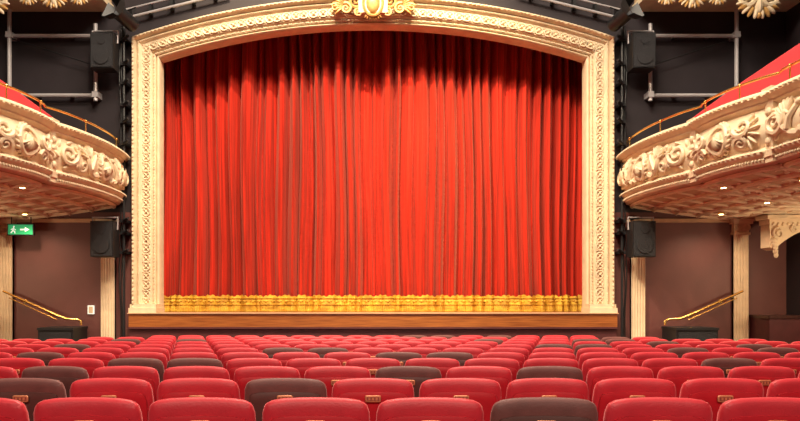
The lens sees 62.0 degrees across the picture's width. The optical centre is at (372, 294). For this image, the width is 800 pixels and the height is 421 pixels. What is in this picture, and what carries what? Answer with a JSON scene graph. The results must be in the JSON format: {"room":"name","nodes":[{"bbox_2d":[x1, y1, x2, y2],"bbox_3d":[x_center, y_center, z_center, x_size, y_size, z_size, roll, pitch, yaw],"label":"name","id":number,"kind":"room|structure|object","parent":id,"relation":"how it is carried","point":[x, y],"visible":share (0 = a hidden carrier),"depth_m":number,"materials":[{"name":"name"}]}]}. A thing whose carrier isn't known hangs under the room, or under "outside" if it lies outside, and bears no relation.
{"room":"auditorium","nodes":[
{"label":"auditorium","id":0,"kind":"room"},
{"bbox_2d":[164,31,581,311],"bbox_3d":[0.000,-3.068,14.992,11.260,6.865,0.631,0,0,0],"label":"stage curtain","id":1,"kind":"object","parent":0,"point":[341,170],"depth_m":15.05,"materials":[{"name":"red fabric"}]},
{"bbox_2d":[0,0,785,338],"bbox_3d":[0.000,-4.530,14.100,17.400,13.300,0.200,0,0,0],"label":"wall proscenium","id":2,"kind":"structure","parent":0,"point":[55,270],"depth_m":14.00,"materials":[{"name":"brown paint"}]},
{"bbox_2d":[88,305,94,313],"bbox_3d":[-5.925,0.310,13.977,0.130,0.180,0.043,0,0,0],"label":"wall switch plate","id":3,"kind":"object","parent":2,"relation":"attached to","point":[91,308],"depth_m":13.96,"materials":[{"name":"white plastic"}]},
{"bbox_2d":[786,2,799,314],"bbox_3d":[8.800,-4.530,3.100,0.200,13.300,22.200,0,0,0],"label":"wall","id":4,"kind":"structure","parent":0,"point":[793,14],"depth_m":13.76,"materials":[{"name":"paint"}]},
{"bbox_2d":[616,43,799,219],"bbox_3d":[6.841,-2.647,9.779,3.803,2.145,8.655,0,0,0],"label":"balcony","id":5,"kind":"object","parent":4,"relation":"attached to","point":[738,157],"visible":0.99,"depth_m":10.69,"materials":[{"name":"beige paint"}]},
{"bbox_2d":[632,0,799,18],"bbox_3d":[7.070,-6.192,13.464,3.240,1.576,1.051,0,0,0],"label":"gallery","id":6,"kind":"object","parent":4,"relation":"attached to","point":[759,8],"visible":1,"depth_m":13.55,"materials":[{"name":"beige paint"}]},
{"bbox_2d":[755,215,799,257],"bbox_3d":[8.179,-1.140,13.110,1.038,0.840,0.420,0,0,0],"label":"corbel","id":7,"kind":"object","parent":4,"relation":"attached to","point":[775,229],"visible":1,"depth_m":12.97,"materials":[{"name":"beige paint"}]},
{"bbox_3d":[0.000,1.615,3.100,17.400,1.010,22.200,0,0,0],"label":"floor","id":8,"kind":"structure","parent":0,"visible":0},
{"bbox_2d":[37,326,87,340],"bbox_3d":[-6.300,1.195,13.505,0.720,1.090,0.710,0,0,0],"label":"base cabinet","id":9,"kind":"object","parent":8,"relation":"on","point":[75,333],"visible":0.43,"depth_m":13.20,"materials":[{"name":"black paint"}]},
{"bbox_2d":[2,290,81,324],"bbox_3d":[-6.813,0.259,13.837,1.634,0.722,0.322,0,0,0],"label":"brass handrail","id":10,"kind":"object","parent":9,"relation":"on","point":[3,291],"visible":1,"depth_m":13.68,"materials":[{"name":"gold metal"}]},
{"bbox_2d":[127,311,618,340],"bbox_3d":[0.000,1.095,15.045,12.760,1.450,2.670,0,0,0],"label":"stage","id":11,"kind":"object","parent":8,"relation":"on","point":[174,323],"visible":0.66,"depth_m":13.74,"materials":[{"name":"brown wood"}]},
{"bbox_2d":[87,337,658,345],"bbox_3d":[0.000,1.217,11.805,10.070,0.970,0.428,0,0,0],"label":"seats","id":12,"kind":"object","parent":8,"relation":"on","point":[108,339],"visible":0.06,"depth_m":11.62,"materials":[{"name":"red fabric"}]},
{"bbox_2d":[151,335,594,342],"bbox_3d":[0.000,1.246,12.755,8.480,0.970,0.428,0,0,0],"label":"seats","id":13,"kind":"object","parent":8,"relation":"on","point":[238,336],"visible":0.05,"depth_m":12.57,"materials":[{"name":"red fabric"}]},
{"bbox_2d":[0,339,766,349],"bbox_3d":[0.000,1.189,10.855,12.720,0.970,0.428,0,0,0],"label":"seats","id":14,"kind":"object","parent":8,"relation":"on","point":[28,341],"visible":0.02,"depth_m":10.67,"materials":[{"name":"red fabric"}]},
{"bbox_2d":[0,347,798,363],"bbox_3d":[0.000,1.103,8.005,14.310,0.970,0.428,0,0,0],"label":"seats","id":15,"kind":"object","parent":8,"relation":"on","point":[782,351],"visible":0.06,"depth_m":7.82,"materials":[{"name":"red fabric"}]},
{"bbox_2d":[0,397,799,420],"bbox_3d":[0.000,0.961,3.255,9.540,0.970,0.428,0,0,0],"label":"seats","id":16,"kind":"object","parent":8,"relation":"on","point":[71,408],"visible":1,"depth_m":3.07,"materials":[{"name":"red fabric"}]},
{"bbox_2d":[0,378,799,420],"bbox_3d":[0.000,0.989,4.205,10.070,0.970,0.428,0,0,0],"label":"seats","id":17,"kind":"object","parent":8,"relation":"on","point":[29,391],"visible":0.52,"depth_m":4.02,"materials":[{"name":"red fabric"}]},
{"bbox_2d":[0,366,799,401],"bbox_3d":[0.000,1.018,5.155,11.660,0.970,0.428,0,0,0],"label":"seats","id":18,"kind":"object","parent":8,"relation":"on","point":[67,375],"visible":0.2,"depth_m":4.97,"materials":[{"name":"red fabric"}]},
{"bbox_2d":[0,358,799,381],"bbox_3d":[0.000,1.046,6.105,12.190,0.970,0.428,0,0,0],"label":"seats","id":19,"kind":"object","parent":8,"relation":"on","point":[19,364],"visible":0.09,"depth_m":5.92,"materials":[{"name":"red fabric"}]},
{"bbox_2d":[0,352,799,370],"bbox_3d":[0.000,1.075,7.055,13.780,0.970,0.428,0,0,0],"label":"seats","id":20,"kind":"object","parent":8,"relation":"on","point":[46,357],"visible":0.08,"depth_m":6.87,"materials":[{"name":"red fabric"}]},
{"bbox_2d":[0,344,799,355],"bbox_3d":[0.000,1.132,8.955,14.840,0.970,0.428,0,0,0],"label":"seats","id":21,"kind":"object","parent":8,"relation":"on","point":[80,347],"visible":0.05,"depth_m":8.77,"materials":[{"name":"red fabric"}]},
{"bbox_2d":[0,341,799,351],"bbox_3d":[0.000,1.160,9.905,14.310,0.970,0.428,0,0,0],"label":"seats","id":22,"kind":"object","parent":8,"relation":"on","point":[91,344],"visible":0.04,"depth_m":9.72,"materials":[{"name":"red fabric"}]},
{"bbox_2d":[661,326,718,340],"bbox_3d":[6.435,1.195,13.505,0.850,1.090,0.710,0,0,0],"label":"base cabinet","id":23,"kind":"object","parent":8,"relation":"on","point":[669,333],"visible":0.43,"depth_m":13.20,"materials":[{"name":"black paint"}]},
{"bbox_2d":[664,290,743,324],"bbox_3d":[6.813,0.259,13.837,1.634,0.722,0.322,0,0,0],"label":"brass handrail","id":24,"kind":"object","parent":23,"relation":"on","point":[741,291],"visible":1,"depth_m":13.68,"materials":[{"name":"gold metal"}]},
{"bbox_2d":[749,314,799,343],"bbox_3d":[8.300,1.090,13.630,0.780,1.360,0.720,0,0,0],"label":"wall","id":25,"kind":"structure","parent":8,"relation":"on","point":[769,327],"depth_m":13.30,"materials":[{"name":"brown paint"}]},
{"bbox_3d":[0.000,-2.780,15.400,13.200,9.200,2.400,0,0,0],"label":"wall","id":26,"kind":"structure","parent":0,"visible":0},
{"bbox_2d":[0,219,16,340],"bbox_3d":[-7.700,0.098,13.899,0.440,3.355,0.198,0,0,0],"label":"pilaster","id":27,"kind":"object","parent":26,"relation":"attached to","point":[6,242],"visible":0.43,"depth_m":13.92,"materials":[{"name":"beige paint"}]},
{"bbox_2d":[5,9,101,101],"bbox_3d":[-6.675,-4.980,13.879,1.950,1.900,0.238,0,0,0],"label":"frame","id":28,"kind":"object","parent":26,"relation":"attached to","point":[10,36],"visible":0.69,"depth_m":13.82,"materials":[{"name":"grey metal"}]},
{"bbox_2d":[15,219,94,222],"bbox_3d":[-6.640,-1.560,13.964,1.720,0.080,0.068,0,0,0],"label":"trim","id":29,"kind":"structure","parent":26,"relation":"attached to","point":[17,220],"depth_m":13.93,"materials":[{"name":"beige paint"}]},
{"bbox_2d":[0,0,113,13],"bbox_3d":[-7.070,-6.192,13.464,3.240,1.576,1.051,0,0,0],"label":"gallery","id":30,"kind":"object","parent":26,"relation":"attached to","point":[14,5],"visible":0.99,"depth_m":13.69,"materials":[{"name":"beige paint"}]},
{"bbox_2d":[0,80,129,219],"bbox_3d":[-6.841,-2.647,9.779,3.803,2.145,8.655,0,0,0],"label":"balcony","id":31,"kind":"object","parent":26,"relation":"attached to","point":[49,167],"visible":1,"depth_m":11.47,"materials":[{"name":"beige paint"}]},
{"bbox_2d":[7,217,34,235],"bbox_3d":[-7.220,-1.410,13.638,0.540,0.380,0.083,0,0,0],"label":"exit sign","id":32,"kind":"object","parent":31,"relation":"attached to","point":[12,229],"visible":1,"depth_m":13.61,"materials":[{"name":"green plastic"}]},
{"bbox_2d":[95,219,118,338],"bbox_3d":[-5.550,0.098,13.899,0.420,3.355,0.198,0,0,0],"label":"pilaster","id":33,"kind":"object","parent":26,"relation":"attached to","point":[108,265],"visible":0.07,"depth_m":13.92,"materials":[{"name":"beige paint"}]},
{"bbox_2d":[90,216,118,257],"bbox_3d":[-5.460,-1.195,13.570,0.534,0.850,0.460,0,0,0],"label":"loudspeaker","id":34,"kind":"object","parent":33,"relation":"attached to","point":[104,235],"visible":1,"depth_m":13.36,"materials":[{"name":"black paint"}]},
{"bbox_2d":[119,26,130,336],"bbox_3d":[-5.152,-1.955,13.816,0.277,7.351,0.364,0,0,0],"label":"boom","id":35,"kind":"object","parent":26,"relation":"attached to","point":[124,83],"visible":0.77,"depth_m":13.76,"materials":[{"name":"black paint"}]},
{"bbox_2d":[90,30,118,72],"bbox_3d":[-5.460,-4.995,13.570,0.534,0.850,0.460,0,0,0],"label":"loudspeaker","id":36,"kind":"object","parent":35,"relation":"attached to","point":[104,44],"visible":1,"depth_m":13.36,"materials":[{"name":"black paint"}]},
{"bbox_2d":[102,0,138,31],"bbox_3d":[-5.071,-5.651,13.379,0.498,0.568,0.706,0,0,25],"label":"spotlight","id":37,"kind":"object","parent":35,"relation":"attached to","point":[123,16],"visible":1,"depth_m":13.33,"materials":[{"name":"black paint"}]},
{"bbox_2d":[126,0,217,16],"bbox_3d":[-4.125,-6.106,13.910,2.264,0.787,0.176,0,0,0],"label":"bar","id":38,"kind":"object","parent":26,"relation":"attached to","point":[151,11],"visible":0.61,"depth_m":13.83,"materials":[{"name":"grey metal"}]},
{"bbox_2d":[128,0,617,312],"bbox_3d":[0.000,-2.886,14.050,10.123,6.672,0.580,0,0,0],"label":"arch","id":39,"kind":"object","parent":26,"relation":"attached to","point":[151,49],"visible":0.97,"depth_m":13.93,"materials":[{"name":"beige paint"}]},
{"bbox_2d":[330,0,415,19],"bbox_3d":[0.000,-6.129,13.760,1.780,0.870,0.176,0,0,0],"label":"gilded crest","id":40,"kind":"object","parent":39,"relation":"attached to","point":[372,9],"visible":1,"depth_m":13.75,"materials":[{"name":"paint"}]},
{"bbox_2d":[528,0,619,16],"bbox_3d":[4.125,-6.106,13.910,2.264,0.787,0.176,0,0,0],"label":"bar","id":41,"kind":"object","parent":26,"relation":"attached to","point":[594,11],"visible":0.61,"depth_m":13.83,"materials":[{"name":"grey metal"}]},
{"bbox_2d":[615,26,626,336],"bbox_3d":[5.152,-1.955,13.816,0.277,7.351,0.364,0,0,0],"label":"boom","id":42,"kind":"object","parent":26,"relation":"attached to","point":[621,83],"visible":0.77,"depth_m":13.76,"materials":[{"name":"black paint"}]},
{"bbox_2d":[607,0,643,31],"bbox_3d":[5.071,-5.651,13.379,0.498,0.568,0.706,0,0,-25],"label":"spotlight","id":43,"kind":"object","parent":42,"relation":"attached to","point":[622,16],"visible":1,"depth_m":13.33,"materials":[{"name":"black paint"}]},
{"bbox_2d":[627,30,655,72],"bbox_3d":[5.460,-4.995,13.570,0.534,0.850,0.460,0,0,0],"label":"loudspeaker","id":44,"kind":"object","parent":42,"relation":"attached to","point":[641,44],"visible":1,"depth_m":13.36,"materials":[{"name":"black paint"}]},
{"bbox_2d":[627,219,650,338],"bbox_3d":[5.550,0.098,13.899,0.420,3.355,0.198,0,0,0],"label":"pilaster","id":45,"kind":"object","parent":26,"relation":"attached to","point":[637,265],"visible":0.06,"depth_m":13.92,"materials":[{"name":"beige paint"}]},
{"bbox_2d":[627,216,655,257],"bbox_3d":[5.460,-1.195,13.570,0.534,0.850,0.460,0,0,0],"label":"loudspeaker","id":46,"kind":"object","parent":45,"relation":"attached to","point":[641,235],"visible":1,"depth_m":13.36,"materials":[{"name":"black paint"}]},
{"bbox_2d":[651,219,730,222],"bbox_3d":[6.640,-1.560,13.964,1.720,0.080,0.068,0,0,0],"label":"trim","id":47,"kind":"structure","parent":26,"relation":"attached to","point":[656,220],"depth_m":13.93,"materials":[{"name":"beige paint"}]},
{"bbox_2d":[644,9,740,101],"bbox_3d":[6.675,-4.980,13.879,1.950,1.900,0.238,0,0,0],"label":"frame","id":48,"kind":"object","parent":26,"relation":"attached to","point":[736,34],"visible":0.73,"depth_m":13.82,"materials":[{"name":"grey metal"}]},
{"bbox_2d":[729,219,754,340],"bbox_3d":[7.700,0.098,13.899,0.440,3.355,0.198,0,0,0],"label":"pilaster","id":49,"kind":"object","parent":26,"relation":"attached to","point":[740,228],"visible":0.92,"depth_m":13.92,"materials":[{"name":"beige paint"}]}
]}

